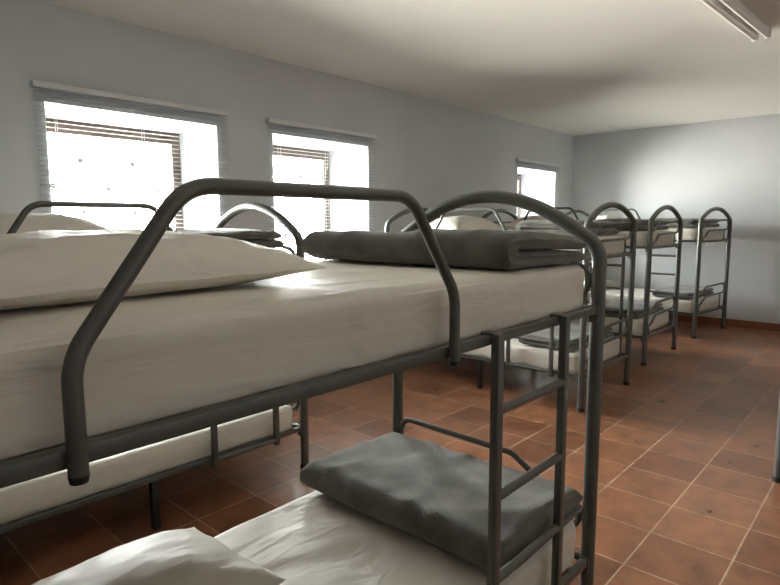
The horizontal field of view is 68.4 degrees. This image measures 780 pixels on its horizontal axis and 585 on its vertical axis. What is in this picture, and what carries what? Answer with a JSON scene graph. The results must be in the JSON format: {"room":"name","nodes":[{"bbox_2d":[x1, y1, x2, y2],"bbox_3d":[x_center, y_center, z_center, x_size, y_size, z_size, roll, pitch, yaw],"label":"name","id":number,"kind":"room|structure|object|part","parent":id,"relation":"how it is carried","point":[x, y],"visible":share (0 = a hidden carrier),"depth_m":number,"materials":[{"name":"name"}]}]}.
{"room":"dormitory room","nodes":[
{"label":"dormitory room","id":0,"kind":"room"},
{"bbox_2d":[0,0,574,248],"bbox_3d":[-1.091,-0.613,5.331,0.645,2.788,11.700,6,9,42],"label":"wall","id":1,"kind":"structure","parent":0,"point":[435,152],"depth_m":4.72,"materials":[{"name":"paint"}]},
{"bbox_2d":[46,118,183,229],"bbox_3d":[-1.988,-0.659,4.315,0.670,1.230,1.202,6,9,42],"label":"window","id":2,"kind":"structure","parent":1,"relation":"in","point":[172,177],"depth_m":4.59,"materials":[{"name":"brown wood"}]},
{"bbox_2d":[47,132,160,216],"bbox_3d":[-2.197,-0.657,4.505,0.016,1.082,1.040,6,9,42],"label":"sheer curtain","id":3,"kind":"object","parent":2,"relation":"hanging from","point":[78,160],"visible":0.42,"depth_m":4.48,"materials":[{"name":"white fabric"}]},
{"bbox_2d":[30,80,230,227],"bbox_3d":[-1.735,-0.712,4.077,0.054,1.300,1.352,6,9,42],"label":"blind","id":4,"kind":"object","parent":2,"relation":"attached to","point":[33,83],"visible":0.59,"depth_m":3.92,"materials":[{"name":"grey plastic"}]},
{"bbox_3d":[-2.104,-0.646,3.669,0.039,1.248,0.002,6,9,42],"label":"ladder cord","id":5,"kind":"part","parent":4,"relation":"part of","materials":[{"name":"white fabric"}]},
{"bbox_3d":[-1.733,-0.696,4.077,0.039,1.248,0.002,6,9,42],"label":"ladder cord","id":6,"kind":"part","parent":4,"relation":"part of","materials":[{"name":"white fabric"}]},
{"bbox_3d":[-1.361,-0.747,4.486,0.039,1.248,0.002,6,9,42],"label":"ladder cord","id":7,"kind":"part","parent":4,"relation":"part of","materials":[{"name":"white fabric"}]},
{"bbox_2d":[273,145,329,259],"bbox_3d":[-0.839,-0.815,5.577,0.670,1.230,1.156,6,9,42],"label":"window","id":8,"kind":"structure","parent":1,"relation":"in","point":[323,210],"depth_m":6.07,"materials":[{"name":"brown wood"}]},
{"bbox_2d":[282,156,315,236],"bbox_3d":[-1.048,-0.814,5.768,0.016,1.082,0.994,6,9,42],"label":"sheer curtain","id":9,"kind":"object","parent":8,"relation":"hanging from","point":[300,176],"visible":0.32,"depth_m":5.86,"materials":[{"name":"white fabric"}]},
{"bbox_2d":[265,118,376,259],"bbox_3d":[-0.586,-0.868,5.339,0.054,1.300,1.306,6,9,42],"label":"blind","id":10,"kind":"object","parent":8,"relation":"attached to","point":[267,120],"visible":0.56,"depth_m":5.21,"materials":[{"name":"grey plastic"}]},
{"bbox_3d":[-0.943,-0.803,4.945,0.039,1.248,0.002,6,9,42],"label":"ladder cord","id":11,"kind":"part","parent":10,"relation":"part of","materials":[{"name":"white fabric"}]},
{"bbox_3d":[-0.225,-0.901,5.734,0.039,1.248,0.002,6,9,42],"label":"ladder cord","id":12,"kind":"part","parent":10,"relation":"part of","materials":[{"name":"white fabric"}]},
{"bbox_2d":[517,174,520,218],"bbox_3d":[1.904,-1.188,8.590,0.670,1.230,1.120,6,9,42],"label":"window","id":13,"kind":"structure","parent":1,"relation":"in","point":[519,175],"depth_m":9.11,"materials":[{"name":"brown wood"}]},
{"bbox_2d":[515,158,560,213],"bbox_3d":[2.158,-1.241,8.352,0.054,1.300,1.270,6,9,42],"label":"blind","id":14,"kind":"object","parent":1,"relation":"attached to","point":[516,159],"visible":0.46,"depth_m":8.27,"materials":[{"name":"grey plastic"}]},
{"bbox_2d":[0,320,779,584],"bbox_3d":[2.284,1.184,2.480,9.730,0.120,11.700,6,9,42],"label":"floor","id":15,"kind":"structure","parent":0,"point":[687,494],"depth_m":3.45,"materials":[{"name":"tile"}]},
{"bbox_2d":[0,201,309,533],"bbox_3d":[-1.501,0.311,2.848,0.987,1.550,2.033,6,9,42],"label":"bunk bed","id":16,"kind":"object","parent":15,"relation":"on","point":[216,457],"visible":0.29,"depth_m":2.83,"materials":[{"name":"grey metal"}]},
{"bbox_3d":[-1.211,-0.172,2.392,0.024,0.406,0.824,6,9,42],"label":"guard rail","id":17,"kind":"part","parent":16,"relation":"part of","materials":[{"name":"grey metal"}]},
{"bbox_2d":[0,405,291,525],"bbox_3d":[-1.502,0.767,2.905,0.898,0.149,1.869,6,9,42],"label":"mattress","id":18,"kind":"object","parent":16,"relation":"on","point":[24,499],"visible":0.34,"depth_m":2.62,"materials":[{"name":"white fabric"}]},
{"bbox_3d":[-1.161,0.873,2.608,0.025,0.026,1.935,6,9,42],"label":"rail","id":19,"kind":"part","parent":16,"relation":"part of","materials":[{"name":"grey metal"}]},
{"bbox_3d":[-1.102,0.991,2.687,0.034,0.232,0.034,6,9,42],"label":"support leg","id":20,"kind":"part","parent":16,"relation":"part of","materials":[{"name":"grey metal"}]},
{"bbox_3d":[-0.842,0.215,3.577,0.969,1.538,0.049,6,9,42],"label":"frame","id":21,"kind":"part","parent":16,"relation":"part of","materials":[{"name":"grey metal"}]},
{"bbox_3d":[-0.843,0.752,3.639,0.880,0.028,0.027,6,9,42],"label":"rail","id":22,"kind":"part","parent":16,"relation":"part of","materials":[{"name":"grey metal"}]},
{"bbox_3d":[-1.505,-0.114,2.800,0.899,0.164,1.871,6,9,42],"label":"mattress","id":23,"kind":"object","parent":16,"relation":"on","visible":0},
{"bbox_2d":[0,213,107,233],"bbox_3d":[-1.625,-0.266,2.574,0.480,0.182,0.780,6,9,42],"label":"pillow","id":24,"kind":"object","parent":23,"relation":"on","point":[36,221],"visible":0.34,"depth_m":2.50,"materials":[{"name":"white fabric"}]},
{"bbox_2d":[166,229,284,247],"bbox_3d":[-1.119,-0.302,3.208,0.810,0.103,0.712,6,9,42],"label":"folded blanket","id":25,"kind":"object","parent":23,"relation":"on","point":[259,237],"visible":0.27,"depth_m":3.08,"materials":[{"name":"grey fabric"}]},
{"bbox_2d":[0,177,606,584],"bbox_3d":[-0.286,0.463,1.576,0.977,1.546,2.033,6,9,42],"label":"bunk bed","id":26,"kind":"object","parent":15,"relation":"on","point":[75,456],"visible":0.62,"depth_m":1.27,"materials":[{"name":"grey metal"}]},
{"bbox_3d":[-0.122,0.005,0.991,0.024,0.378,0.824,6,9,42],"label":"guard rail","id":27,"kind":"part","parent":26,"relation":"part of","materials":[{"name":"grey metal"}]},
{"bbox_2d":[0,259,584,460],"bbox_3d":[-0.290,0.033,1.527,0.890,0.165,1.871,6,9,42],"label":"mattress","id":28,"kind":"object","parent":26,"relation":"on","point":[158,356],"visible":0.68,"depth_m":0.96,"materials":[{"name":"white fabric"}]},
{"bbox_2d":[0,228,325,309],"bbox_3d":[-0.597,-0.069,1.159,0.500,0.119,0.870,4,8,34],"label":"pillow","id":29,"kind":"object","parent":28,"relation":"on","point":[41,267],"visible":0.94,"depth_m":1.02,"materials":[{"name":"white fabric"}]},
{"bbox_2d":[302,229,586,269],"bbox_3d":[0.169,-0.170,2.017,0.878,0.112,0.518,6,9,42],"label":"folded blanket","id":30,"kind":"object","parent":28,"relation":"on","point":[479,248],"visible":0.92,"depth_m":1.74,"materials":[{"name":"grey fabric"}]},
{"bbox_3d":[0.047,0.146,1.233,0.025,0.026,1.935,6,9,42],"label":"rail","id":31,"kind":"part","parent":26,"relation":"part of","materials":[{"name":"grey metal"}]},
{"bbox_2d":[213,490,575,584],"bbox_3d":[-0.288,0.926,1.635,0.887,0.180,1.871,6,9,42],"label":"mattress","id":32,"kind":"object","parent":26,"relation":"on","point":[314,538],"visible":0.38,"depth_m":1.82,"materials":[{"name":"white fabric"}]},
{"bbox_2d":[32,527,286,584],"bbox_3d":[-0.723,0.782,1.426,0.460,0.157,0.820,5,9,38],"label":"pillow","id":33,"kind":"object","parent":32,"relation":"on","point":[189,556],"visible":1,"depth_m":1.51,"materials":[{"name":"white fabric"}]},
{"bbox_2d":[300,432,583,571],"bbox_3d":[0.165,0.713,2.115,0.907,0.119,0.551,6,9,42],"label":"folded blanket","id":34,"kind":"object","parent":32,"relation":"on","point":[426,490],"visible":0.88,"depth_m":1.97,"materials":[{"name":"grey fabric"}]},
{"bbox_3d":[0.373,0.367,2.305,0.958,1.534,0.049,6,9,42],"label":"frame","id":35,"kind":"part","parent":26,"relation":"part of","materials":[{"name":"grey metal"}]},
{"bbox_3d":[0.050,1.047,1.342,0.025,0.026,1.935,6,9,42],"label":"rail","id":36,"kind":"part","parent":26,"relation":"part of","materials":[{"name":"grey metal"}]},
{"bbox_3d":[0.372,0.926,2.370,0.870,0.028,0.027,6,9,42],"label":"rail","id":37,"kind":"part","parent":26,"relation":"part of","materials":[{"name":"grey metal"}]},
{"bbox_2d":[385,201,636,411],"bbox_3d":[1.028,-0.007,5.270,2.033,1.585,1.032,6,9,42],"label":"bunk bed","id":38,"kind":"object","parent":15,"relation":"on","point":[580,377],"visible":0.4,"depth_m":4.69,"materials":[{"name":"grey metal"}]},
{"bbox_3d":[0.298,-0.090,5.930,0.049,1.573,1.014,6,9,42],"label":"frame","id":39,"kind":"part","parent":38,"relation":"part of","materials":[{"name":"grey metal"}]},
{"bbox_3d":[0.665,-0.509,4.856,0.824,0.411,0.024,6,9,42],"label":"guard rail","id":40,"kind":"part","parent":38,"relation":"part of","materials":[{"name":"grey metal"}]},
{"bbox_3d":[0.775,0.703,4.939,0.034,0.252,0.034,6,9,42],"label":"support leg","id":41,"kind":"part","parent":38,"relation":"part of","materials":[{"name":"grey metal"}]},
{"bbox_3d":[0.709,0.560,4.981,1.935,0.026,0.025,6,9,42],"label":"rail","id":42,"kind":"part","parent":38,"relation":"part of","materials":[{"name":"grey metal"}]},
{"bbox_2d":[462,337,619,373],"bbox_3d":[1.033,0.438,5.327,1.870,0.166,0.941,6,9,42],"label":"mattress","id":43,"kind":"object","parent":38,"relation":"on","point":[536,356],"visible":0.12,"depth_m":4.66,"materials":[{"name":"white fabric"}]},
{"bbox_2d":[519,322,613,350],"bbox_3d":[1.510,0.355,4.877,0.474,0.101,0.852,6,9,42],"label":"folded blanket","id":44,"kind":"object","parent":43,"relation":"on","point":[544,334],"visible":0.36,"depth_m":4.68,"materials":[{"name":"grey fabric"}]},
{"bbox_2d":[550,235,623,256],"bbox_3d":[1.030,-0.445,5.221,1.871,0.165,0.941,6,9,42],"label":"mattress","id":45,"kind":"object","parent":38,"relation":"on","point":[612,247],"visible":0.05,"depth_m":4.74,"materials":[{"name":"white fabric"}]},
{"bbox_2d":[430,216,502,229],"bbox_3d":[0.686,-0.652,5.508,0.480,0.172,0.800,6,9,42],"label":"pillow","id":46,"kind":"object","parent":45,"relation":"on","point":[451,222],"visible":0.53,"depth_m":5.29,"materials":[{"name":"white fabric"}]},
{"bbox_2d":[515,220,619,235],"bbox_3d":[1.494,-0.543,4.783,0.524,0.126,0.872,6,9,42],"label":"folded blanket","id":47,"kind":"object","parent":45,"relation":"on","point":[546,226],"visible":0.48,"depth_m":4.56,"materials":[{"name":"grey fabric"}]},
{"bbox_3d":[1.762,0.597,4.682,0.027,0.028,0.925,6,9,42],"label":"rail","id":48,"kind":"part","parent":38,"relation":"part of","materials":[{"name":"grey metal"}]},
{"bbox_3d":[1.764,0.064,4.615,0.049,1.573,1.014,6,9,42],"label":"frame","id":49,"kind":"part","parent":38,"relation":"part of","materials":[{"name":"grey metal"}]},
{"bbox_3d":[1.760,-0.287,4.576,0.027,0.028,0.925,6,9,42],"label":"rail","id":50,"kind":"part","parent":38,"relation":"part of","materials":[{"name":"grey metal"}]},
{"bbox_2d":[481,205,682,365],"bbox_3d":[2.129,-0.186,6.663,2.033,1.600,1.042,6,9,42],"label":"bunk bed","id":51,"kind":"object","parent":15,"relation":"on","point":[650,244],"visible":0.52,"depth_m":5.84,"materials":[{"name":"grey metal"}]},
{"bbox_3d":[1.399,-0.269,7.324,0.049,1.588,1.024,6,9,42],"label":"frame","id":52,"kind":"part","parent":51,"relation":"part of","materials":[{"name":"grey metal"}]},
{"bbox_3d":[1.744,-0.712,6.259,0.824,0.431,0.024,6,9,42],"label":"guard rail","id":53,"kind":"part","parent":51,"relation":"part of","materials":[{"name":"grey metal"}]},
{"bbox_2d":[503,230,673,245],"bbox_3d":[2.130,-0.636,6.612,1.870,0.164,0.953,6,9,42],"label":"mattress","id":54,"kind":"object","parent":51,"relation":"on","point":[641,235],"visible":0.18,"depth_m":5.84,"materials":[{"name":"white fabric"}]},
{"bbox_2d":[505,215,546,228],"bbox_3d":[1.786,-0.845,6.900,0.480,0.173,0.800,6,9,42],"label":"pillow","id":55,"kind":"object","parent":54,"relation":"on","point":[514,223],"visible":0.25,"depth_m":6.72,"materials":[{"name":"white fabric"}]},
{"bbox_2d":[597,218,668,230],"bbox_3d":[2.593,-0.739,6.175,0.529,0.134,0.871,6,9,42],"label":"folded blanket","id":56,"kind":"object","parent":54,"relation":"on","point":[642,224],"visible":0.58,"depth_m":5.84,"materials":[{"name":"grey fabric"}]},
{"bbox_2d":[571,304,668,335],"bbox_3d":[2.133,0.250,6.719,1.869,0.169,0.951,6,9,42],"label":"mattress","id":57,"kind":"object","parent":51,"relation":"on","point":[660,320],"visible":0.16,"depth_m":5.97,"materials":[{"name":"white fabric"}]},
{"bbox_2d":[605,299,663,318],"bbox_3d":[2.613,0.166,6.274,0.479,0.104,0.852,6,9,42],"label":"folded blanket","id":58,"kind":"object","parent":57,"relation":"on","point":[638,306],"visible":0.58,"depth_m":6.09,"materials":[{"name":"grey fabric"}]},
{"bbox_3d":[1.807,0.374,6.370,1.935,0.026,0.025,6,9,42],"label":"rail","id":59,"kind":"part","parent":51,"relation":"part of","materials":[{"name":"grey metal"}]},
{"bbox_3d":[1.804,-0.514,6.263,1.935,0.026,0.025,6,9,42],"label":"rail","id":60,"kind":"part","parent":51,"relation":"part of","materials":[{"name":"grey metal"}]},
{"bbox_3d":[2.863,0.410,6.074,0.027,0.028,0.935,6,9,42],"label":"rail","id":61,"kind":"part","parent":51,"relation":"part of","materials":[{"name":"grey metal"}]},
{"bbox_3d":[2.864,-0.116,6.008,0.049,1.588,1.024,6,9,42],"label":"frame","id":62,"kind":"part","parent":51,"relation":"part of","materials":[{"name":"grey metal"}]},
{"bbox_3d":[2.860,-0.478,5.967,0.027,0.028,0.935,6,9,42],"label":"rail","id":63,"kind":"part","parent":51,"relation":"part of","materials":[{"name":"grey metal"}]},
{"bbox_2d":[565,207,731,338],"bbox_3d":[3.469,-0.362,8.026,1.047,1.615,1.998,-6,9,-41],"label":"bunk bed","id":64,"kind":"object","parent":15,"relation":"on","point":[700,240],"visible":0.43,"depth_m":7.27,"materials":[{"name":"grey metal"}]},
{"bbox_3d":[2.830,-0.454,8.750,1.029,1.603,0.049,-6,9,-41],"label":"frame","id":65,"kind":"part","parent":64,"relation":"part of","materials":[{"name":"grey metal"}]},
{"bbox_3d":[3.028,-0.903,7.685,0.024,0.431,0.824,-6,9,-41],"label":"guard rail","id":66,"kind":"part","parent":64,"relation":"part of","materials":[{"name":"grey metal"}]},
{"bbox_3d":[3.107,0.186,7.769,0.025,0.026,1.900,-6,9,-41],"label":"rail","id":67,"kind":"part","parent":64,"relation":"part of","materials":[{"name":"grey metal"}]},
{"bbox_2d":[588,286,718,312],"bbox_3d":[3.474,0.067,8.081,0.956,0.166,1.835,-6,9,-41],"label":"mattress","id":68,"kind":"object","parent":64,"relation":"on","point":[684,305],"visible":0.3,"depth_m":7.51,"materials":[{"name":"white fabric"}]},
{"bbox_2d":[590,279,619,289],"bbox_3d":[3.043,-0.141,8.546,0.780,0.133,0.460,-6,9,-41],"label":"pillow","id":69,"kind":"object","parent":68,"relation":"on","point":[609,283],"visible":0.2,"depth_m":8.49,"materials":[{"name":"white fabric"}]},
{"bbox_2d":[652,285,713,299],"bbox_3d":[3.890,-0.010,7.596,0.855,0.099,0.468,-6,9,-41],"label":"folded blanket","id":70,"kind":"object","parent":68,"relation":"on","point":[685,291],"visible":0.77,"depth_m":7.46,"materials":[{"name":"grey fabric"}]},
{"bbox_3d":[3.104,-0.703,7.661,0.025,0.026,1.900,-6,9,-41],"label":"rail","id":71,"kind":"part","parent":64,"relation":"part of","materials":[{"name":"grey metal"}]},
{"bbox_2d":[667,228,722,239],"bbox_3d":[3.471,-0.820,7.974,0.955,0.164,1.835,-6,9,-41],"label":"mattress","id":72,"kind":"object","parent":64,"relation":"on","point":[688,233],"visible":0.19,"depth_m":7.15,"materials":[{"name":"white fabric"}]},
{"bbox_2d":[596,215,622,219],"bbox_3d":[3.152,-1.035,8.310,0.800,0.174,0.480,-6,9,-41],"label":"pillow","id":73,"kind":"object","parent":72,"relation":"on","point":[599,216],"visible":0.14,"depth_m":8.14,"materials":[{"name":"white fabric"}]},
{"bbox_2d":[655,218,719,227],"bbox_3d":[3.874,-0.914,7.504,0.869,0.125,0.523,-6,9,-41],"label":"folded blanket","id":74,"kind":"object","parent":72,"relation":"on","point":[687,222],"visible":0.59,"depth_m":7.22,"materials":[{"name":"grey fabric"}]},
{"bbox_3d":[4.114,0.234,7.372,0.940,0.028,0.027,-6,9,-41],"label":"rail","id":75,"kind":"part","parent":64,"relation":"part of","materials":[{"name":"grey metal"}]},
{"bbox_3d":[4.115,-0.284,7.307,1.029,1.603,0.049,-6,9,-41],"label":"frame","id":76,"kind":"part","parent":64,"relation":"part of","materials":[{"name":"grey metal"}]},
{"bbox_3d":[4.111,-0.654,7.265,0.940,0.028,0.027,-6,9,-41],"label":"rail","id":77,"kind":"part","parent":64,"relation":"part of","materials":[{"name":"grey metal"}]},
{"bbox_2d":[772,392,779,483],"bbox_3d":[3.194,0.287,2.769,2.033,1.585,1.027,6,9,42],"label":"bunk bed","id":78,"kind":"object","parent":15,"relation":"on","point":[776,469],"visible":1,"depth_m":3.14,"materials":[{"name":"grey metal"}]},
{"bbox_2d":[40,0,779,135],"bbox_3d":[2.274,-1.718,2.131,9.730,0.150,11.700,6,9,42],"label":"ceiling","id":79,"kind":"structure","parent":0,"point":[571,67],"depth_m":4.53,"materials":[{"name":"paint"}]},
{"bbox_2d":[700,0,771,41],"bbox_3d":[2.189,-1.787,3.654,1.322,0.078,0.120,-7,10,-44],"label":"lamp","id":80,"kind":"object","parent":79,"relation":"attached to","point":[734,12],"visible":1,"depth_m":3.73,"materials":[{"name":"white metal"}]},
{"bbox_2d":[572,114,779,323],"bbox_3d":[6.374,-0.758,6.325,9.085,2.788,0.200,6,9,42],"label":"wall","id":81,"kind":"structure","parent":0,"point":[732,165],"depth_m":7.95,"materials":[{"name":"paint"}]},
{"bbox_2d":[705,242,714,246],"bbox_3d":[4.435,-0.677,7.955,0.120,0.080,0.015,6,9,42],"label":"wall socket","id":82,"kind":"object","parent":81,"relation":"attached to","point":[707,244],"visible":0.79,"depth_m":7.95,"materials":[{"name":"white plastic"}]},
{"bbox_2d":[668,313,779,330],"bbox_3d":[6.237,0.579,6.471,8.873,0.100,0.012,6,9,42],"label":"baseboard","id":83,"kind":"structure","parent":81,"relation":"attached to","point":[685,318],"depth_m":7.85,"materials":[{"name":"tile"}]}
]}

